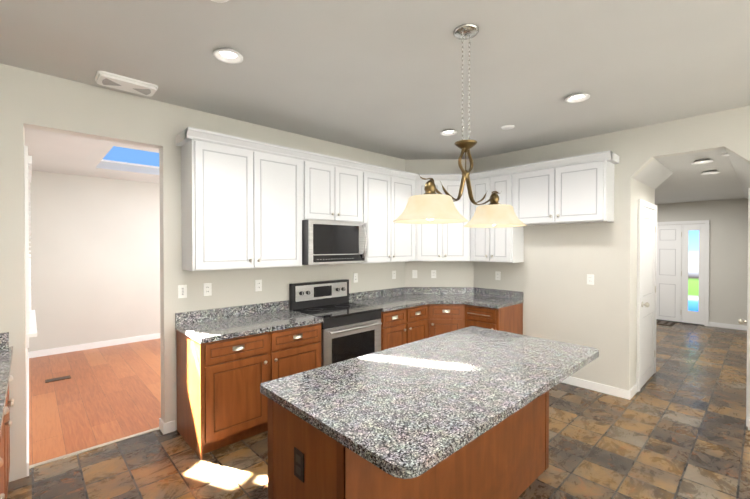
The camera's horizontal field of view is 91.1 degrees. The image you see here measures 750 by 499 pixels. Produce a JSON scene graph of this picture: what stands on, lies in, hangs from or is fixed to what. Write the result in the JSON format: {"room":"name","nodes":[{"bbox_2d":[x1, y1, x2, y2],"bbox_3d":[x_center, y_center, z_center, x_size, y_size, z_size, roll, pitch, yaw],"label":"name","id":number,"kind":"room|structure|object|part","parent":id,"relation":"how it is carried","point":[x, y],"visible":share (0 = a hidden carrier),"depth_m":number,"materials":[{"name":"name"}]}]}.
{"room":"kitchen","nodes":[
{"label":"kitchen","id":0,"kind":"room"},
{"bbox_2d":[29,338,160,465],"bbox_3d":[-2.416,1.565,5.204,3.870,0.050,3.662,-1,1,-43],"label":"floor","id":1,"kind":"structure","parent":0,"point":[101,395],"depth_m":3.86,"materials":[{"name":"laminate"}]},
{"bbox_2d":[45,375,70,382],"bbox_3d":[-3.779,1.545,4.390,0.230,0.006,0.120,-1,1,-43],"label":"floor vent","id":2,"kind":"object","parent":1,"relation":"in","point":[57,379],"visible":0.95,"depth_m":4.37,"materials":[{"name":"brown metal"}]},
{"bbox_2d":[0,63,749,481],"bbox_3d":[1.798,0.145,4.707,10.790,2.800,10.140,-1,1,-43],"label":"wall","id":3,"kind":"structure","parent":0,"point":[106,259],"depth_m":4.10,"materials":[{"name":"paint"}]},
{"bbox_2d":[27,352,30,475],"bbox_3d":[-3.652,1.508,3.877,0.012,0.090,3.662,-1,1,-43],"label":"baseboard","id":4,"kind":"structure","parent":3,"relation":"attached to","point":[28,467],"depth_m":3.17,"materials":[{"name":"white"}]},
{"bbox_2d":[24,145,36,347],"bbox_3d":[-3.136,-0.022,3.352,0.064,1.562,1.400,-1,1,-43],"label":"sunroom window","id":5,"kind":"structure","parent":3,"relation":"in","point":[31,328],"depth_m":2.84,"materials":[{"name":"white"}]},
{"bbox_2d":[30,333,159,357],"bbox_3d":[-3.573,1.482,6.455,3.600,0.090,0.012,-1,1,-43],"label":"baseboard","id":6,"kind":"structure","parent":3,"relation":"attached to","point":[46,352],"depth_m":5.69,"materials":[{"name":"white wood"}]},
{"bbox_2d":[31,418,174,467],"bbox_3d":[-1.152,1.508,3.880,3.600,0.090,0.058,-1,1,-43],"label":"baseboard","id":7,"kind":"structure","parent":3,"relation":"attached to","point":[166,428],"depth_m":2.98,"materials":[{"name":"white"}]},
{"bbox_2d":[178,285,186,297],"bbox_3d":[-1.675,0.365,3.204,0.070,0.114,0.009,-1,1,-43],"label":"switch","id":8,"kind":"object","parent":3,"relation":"attached to","point":[182,291],"visible":1,"depth_m":3.20,"materials":[{"name":"white plastic"}]},
{"bbox_2d":[203,283,211,295],"bbox_3d":[-1.523,0.364,3.348,0.070,0.114,0.008,-1,1,-43],"label":"electrical outlet","id":9,"kind":"object","parent":3,"relation":"attached to","point":[207,289],"visible":1,"depth_m":3.35,"materials":[{"name":"white plastic"}]},
{"bbox_2d":[179,127,306,270],"bbox_3d":[-1.199,-0.402,3.437,1.032,1.144,0.305,-1,1,-43],"label":"upper cabinet","id":10,"kind":"object","parent":3,"relation":"attached to","point":[248,203],"depth_m":3.24,"materials":[{"name":"white wood"}]},
{"bbox_2d":[255,280,261,290],"bbox_3d":[-1.165,0.360,3.684,0.070,0.114,0.008,-1,1,-43],"label":"electrical outlet","id":11,"kind":"object","parent":3,"relation":"attached to","point":[258,285],"visible":1,"depth_m":3.68,"materials":[{"name":"white plastic"}]},
{"bbox_2d":[307,151,362,222],"bbox_3d":[-0.534,-0.642,4.060,0.793,0.677,0.305,-1,1,-43],"label":"upper cabinet","id":12,"kind":"object","parent":3,"relation":"attached to","point":[334,184],"depth_m":3.94,"materials":[{"name":"white wood"}]},
{"bbox_2d":[302,220,366,264],"bbox_3d":[-0.479,-0.072,4.008,0.769,0.452,0.462,-1,1,-43],"label":"microwave","id":13,"kind":"object","parent":12,"relation":"attached to","point":[324,242],"visible":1,"depth_m":3.82,"materials":[{"name":"grey metal"}]},
{"bbox_2d":[353,273,357,282],"bbox_3d":[-0.240,0.351,4.554,0.070,0.114,0.008,-1,1,-43],"label":"electrical outlet","id":14,"kind":"object","parent":3,"relation":"attached to","point":[355,277],"visible":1,"depth_m":4.55,"materials":[{"name":"white plastic"}]},
{"bbox_2d":[363,163,418,263],"bbox_3d":[0.136,-0.414,4.655,0.995,1.144,0.358,-1,1,-43],"label":"upper cabinet","id":15,"kind":"object","parent":3,"relation":"attached to","point":[387,192],"depth_m":4.51,"materials":[{"name":"white wood"}]},
{"bbox_2d":[392,271,395,278],"bbox_3d":[0.260,0.346,5.024,0.070,0.114,0.008,-1,1,-43],"label":"electrical outlet","id":16,"kind":"object","parent":3,"relation":"attached to","point":[393,274],"visible":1,"depth_m":5.02,"materials":[{"name":"white plastic"}]},
{"bbox_2d":[412,270,416,277],"bbox_3d":[0.560,0.345,5.168,0.070,0.114,0.009,0,1,2],"label":"switch","id":17,"kind":"object","parent":3,"relation":"attached to","point":[414,273],"visible":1,"depth_m":5.17,"materials":[{"name":"white plastic"}]},
{"bbox_2d":[431,270,435,277],"bbox_3d":[0.824,0.345,5.161,0.070,0.114,0.008,0,1,2],"label":"outlet","id":18,"kind":"object","parent":3,"relation":"attached to","point":[433,273],"visible":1,"depth_m":5.16,"materials":[{"name":"white plastic"}]},
{"bbox_2d":[419,174,466,260],"bbox_3d":[0.895,-0.415,5.062,0.804,1.136,0.804,-1,1,-43],"label":"upper cabinet","id":19,"kind":"object","parent":3,"relation":"attached to","point":[437,242],"depth_m":4.85,"materials":[{"name":"white wood"}]},
{"bbox_2d":[467,167,523,262],"bbox_3d":[1.512,-0.415,4.733,0.358,1.144,0.656,-1,1,-43],"label":"upper cabinet","id":20,"kind":"object","parent":3,"relation":"attached to","point":[506,244],"depth_m":4.59,"materials":[{"name":"white wood"}]},
{"bbox_2d":[495,271,500,279],"bbox_3d":[1.628,0.348,4.876,0.008,0.114,0.070,-1,1,-43],"label":"electrical outlet","id":21,"kind":"object","parent":3,"relation":"attached to","point":[497,275],"visible":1,"depth_m":4.88,"materials":[{"name":"white plastic"}]},
{"bbox_2d":[511,151,614,226],"bbox_3d":[2.091,-0.638,4.153,0.305,0.687,0.978,-1,1,-43],"label":"upper cabinet","id":22,"kind":"object","parent":3,"relation":"attached to","point":[575,189],"depth_m":3.96,"materials":[{"name":"white wood"}]},
{"bbox_2d":[587,274,593,284],"bbox_3d":[2.384,0.331,4.072,0.008,0.114,0.070,-1,1,-43],"label":"electrical outlet","id":23,"kind":"object","parent":3,"relation":"attached to","point":[590,279],"visible":1,"depth_m":4.07,"materials":[{"name":"white plastic"}]},
{"bbox_2d":[562,376,631,399],"bbox_3d":[2.260,1.505,4.214,0.012,0.090,1.114,-1,1,-43],"label":"baseboard","id":24,"kind":"structure","parent":3,"relation":"attached to","point":[627,394],"depth_m":4.01,"materials":[{"name":"white wood"}]},
{"bbox_2d":[630,383,636,396],"bbox_3d":[2.755,1.508,3.923,0.290,0.090,0.012,-1,1,-43],"label":"baseboard","id":25,"kind":"structure","parent":3,"relation":"attached to","point":[634,389],"depth_m":3.93,"materials":[{"name":"white wood"}]},
{"bbox_2d":[636,199,656,391],"bbox_3d":[3.218,0.500,4.295,0.900,2.098,0.087,-1,1,-43],"label":"pantry door","id":26,"kind":"structure","parent":3,"relation":"in","point":[646,287],"depth_m":4.25,"materials":[{"name":"white wood"}]},
{"bbox_2d":[656,220,709,325],"bbox_3d":[6.101,0.464,7.770,0.087,2.098,1.408,-1,1,-43],"label":"front door","id":27,"kind":"structure","parent":3,"relation":"in","point":[684,246],"depth_m":7.55,"materials":[{"name":"white wood"}]},
{"bbox_3d":[6.449,0.401,7.452,0.008,1.688,0.158,-1,1,-43],"label":"window sidelight glass","id":28,"kind":"part","parent":27,"relation":"part of","materials":[{"name":"clear glass"}]},
{"bbox_2d":[709,322,746,330],"bbox_3d":[6.832,1.476,7.059,0.012,0.090,0.650,-1,1,-43],"label":"baseboard","id":29,"kind":"structure","parent":3,"relation":"attached to","point":[714,324],"depth_m":7.08,"materials":[{"name":"white wood"}]},
{"bbox_2d":[738,188,749,426],"bbox_3d":[3.589,0.508,3.558,0.900,2.098,0.087,-1,1,-43],"label":"closet door","id":30,"kind":"structure","parent":3,"relation":"in","point":[741,321],"depth_m":3.23,"materials":[{"name":"white wood"}]},
{"bbox_2d":[0,0,749,203],"bbox_3d":[1.755,-1.055,4.653,10.670,0.600,9.900,-1,1,-43],"label":"ceiling","id":31,"kind":"structure","parent":0,"point":[383,77],"depth_m":2.49,"materials":[{"name":"paint"}]},
{"bbox_2d":[95,71,157,96],"bbox_3d":[-1.831,-1.216,2.720,0.370,0.036,0.210,-1,1,-43],"label":"ceiling vent","id":32,"kind":"object","parent":31,"relation":"in","point":[116,81],"visible":0.98,"depth_m":2.68,"materials":[{"name":"white"}]},
{"bbox_2d":[102,146,158,167],"bbox_3d":[-2.842,-1.238,4.927,1.290,0.020,1.500,-1,1,-43],"label":"window","id":33,"kind":"structure","parent":31,"relation":"attached to","point":[130,156],"depth_m":4.95,"materials":[{"name":"blue glass"}]},
{"bbox_2d":[211,0,228,2],"bbox_3d":[-0.757,-1.218,1.754,0.130,0.011,0.130,-1,1,-43],"label":"smoke detector","id":34,"kind":"object","parent":31,"relation":"attached to","point":[220,1],"visible":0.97,"depth_m":1.80,"materials":[{"name":"white plastic"}]},
{"bbox_2d":[213,48,242,63],"bbox_3d":[-0.917,-1.217,2.303,0.176,0.027,0.176,-1,1,-43],"label":"recessed light","id":35,"kind":"object","parent":31,"relation":"in","point":[227,55],"visible":0.98,"depth_m":2.32,"materials":[{"name":"white"}]},
{"bbox_2d":[440,129,456,135],"bbox_3d":[0.772,-1.233,3.864,0.176,0.027,0.176,-1,1,-43],"label":"recessed light","id":36,"kind":"object","parent":31,"relation":"in","point":[447,132],"visible":1,"depth_m":3.88,"materials":[{"name":"white"}]},
{"bbox_2d":[393,23,526,227],"bbox_3d":[0.512,-0.685,2.074,1.016,1.086,0.376,-1,1,-43],"label":"pendant light","id":37,"kind":"object","parent":31,"relation":"hanging from","point":[432,204],"visible":1,"depth_m":2.04,"materials":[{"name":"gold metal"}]},
{"bbox_2d":[501,125,514,129],"bbox_3d":[1.348,-1.239,3.733,0.130,0.011,0.130,-1,1,-43],"label":"smoke detector","id":38,"kind":"object","parent":31,"relation":"attached to","point":[506,127],"visible":0.98,"depth_m":3.72,"materials":[{"name":"white plastic"}]},
{"bbox_2d":[565,92,589,102],"bbox_3d":[1.625,-1.224,2.957,0.176,0.027,0.176,-1,1,-43],"label":"recessed light","id":39,"kind":"object","parent":31,"relation":"in","point":[576,97],"visible":1,"depth_m":2.97,"materials":[{"name":"white"}]},
{"bbox_2d":[691,159,712,164],"bbox_3d":[3.388,-0.913,3.815,0.176,0.027,0.176,-1,1,-43],"label":"recessed light","id":40,"kind":"object","parent":31,"relation":"in","point":[701,161],"visible":1,"depth_m":3.81,"materials":[{"name":"white"}]},
{"bbox_2d":[701,170,719,174],"bbox_3d":[3.985,-0.918,4.377,0.176,0.027,0.176,-1,1,-43],"label":"recessed light","id":41,"kind":"object","parent":31,"relation":"in","point":[710,172],"visible":1,"depth_m":4.38,"materials":[{"name":"white"}]},
{"bbox_2d":[7,323,749,498],"bbox_3d":[3.012,1.583,3.431,10.790,0.050,6.358,-1,1,-43],"label":"floor","id":42,"kind":"structure","parent":0,"point":[675,427],"depth_m":2.82,"materials":[{"name":"tile"}]},
{"bbox_2d":[0,418,3,498],"bbox_3d":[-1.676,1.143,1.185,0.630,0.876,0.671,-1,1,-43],"label":"base cabinet","id":43,"kind":"object","parent":42,"relation":"on","point":[2,433],"depth_m":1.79,"materials":[{"name":"brown wood"}]},
{"bbox_2d":[0,332,12,438],"bbox_3d":[-1.542,0.637,1.046,0.658,0.138,3.336,-1,1,-43],"label":"countertop","id":44,"kind":"structure","parent":43,"relation":"on","point":[6,353],"depth_m":2.04,"materials":[{"name":"stone"}]},
{"bbox_2d":[4,391,9,498],"bbox_3d":[-2.061,1.139,1.595,0.630,0.876,0.746,-1,1,-43],"label":"base cabinet","id":45,"kind":"object","parent":42,"relation":"on","point":[5,455],"depth_m":2.13,"materials":[{"name":"brown wood"}]},
{"bbox_2d":[8,375,11,454],"bbox_3d":[-2.452,1.135,2.011,0.630,0.876,0.687,-1,1,-43],"label":"base cabinet","id":46,"kind":"object","parent":42,"relation":"on","point":[10,378],"depth_m":2.36,"materials":[{"name":"brown wood"}]},
{"bbox_2d":[176,323,320,459],"bbox_3d":[-1.093,1.121,3.310,1.084,0.876,0.658,-1,1,-43],"label":"base cabinet","id":47,"kind":"object","parent":42,"relation":"on","point":[222,400],"visible":0.85,"depth_m":2.95,"materials":[{"name":"brown wood"}]},
{"bbox_2d":[175,300,323,343],"bbox_3d":[-1.099,0.614,3.306,1.093,0.138,0.649,-1,1,-43],"label":"countertop","id":48,"kind":"structure","parent":47,"relation":"on","point":[208,325],"depth_m":3.27,"materials":[{"name":"stone"}]},
{"bbox_2d":[289,279,381,366],"bbox_3d":[-0.401,0.943,3.933,0.767,1.160,0.678,-1,1,-43],"label":"range","id":49,"kind":"object","parent":42,"relation":"on","point":[349,330],"visible":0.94,"depth_m":3.85,"materials":[{"name":"grey metal"}]},
{"bbox_2d":[381,304,428,349],"bbox_3d":[0.195,1.109,4.504,0.865,0.876,0.681,-1,1,-43],"label":"base cabinet","id":50,"kind":"object","parent":42,"relation":"on","point":[399,327],"depth_m":4.24,"materials":[{"name":"brown wood"}]},
{"bbox_2d":[349,287,450,311],"bbox_3d":[0.508,0.599,4.802,1.741,0.138,0.672,-1,1,-43],"label":"countertop","id":51,"kind":"structure","parent":50,"relation":"on","point":[391,299],"depth_m":4.66,"materials":[{"name":"stone"}]},
{"bbox_2d":[268,390,548,498],"bbox_3d":[0.339,1.132,2.242,1.875,0.876,0.662,-1,1,-43],"label":"kitchen island","id":52,"kind":"object","parent":42,"relation":"on","point":[507,458],"visible":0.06,"depth_m":1.75,"materials":[{"name":"brown wood"}]},
{"bbox_2d":[260,326,598,478],"bbox_3d":[0.459,0.676,2.114,1.920,0.038,0.970,-1,1,-43],"label":"island countertop","id":53,"kind":"structure","parent":52,"relation":"on","point":[414,409],"depth_m":1.73,"materials":[{"name":"stone"}]},
{"bbox_2d":[429,304,468,336],"bbox_3d":[0.890,1.105,4.931,1.011,0.875,1.012,-1,1,-43],"label":"base cabinet","id":54,"kind":"object","parent":42,"relation":"on","point":[442,319],"depth_m":4.54,"materials":[{"name":"brown wood"}]},
{"bbox_2d":[469,303,522,334],"bbox_3d":[1.438,1.108,4.591,0.682,0.876,0.511,-1,1,-43],"label":"base cabinet","id":55,"kind":"object","parent":42,"relation":"on","point":[509,318],"depth_m":4.38,"materials":[{"name":"brown wood"}]},
{"bbox_2d":[656,320,675,325],"bbox_3d":[5.778,1.506,7.707,0.500,0.015,0.760,-1,1,-43],"label":"door mat","id":56,"kind":"object","parent":42,"relation":"on","point":[664,323],"visible":0.44,"depth_m":7.48,"materials":[{"name":"brown fabric"}]},
{"bbox_2d":[431,287,522,308],"bbox_3d":[1.274,0.601,4.567,0.948,0.138,0.720,-1,1,-43],"label":"countertop","id":57,"kind":"structure","parent":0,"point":[475,296],"depth_m":4.74,"materials":[{"name":"stone"}]}
]}

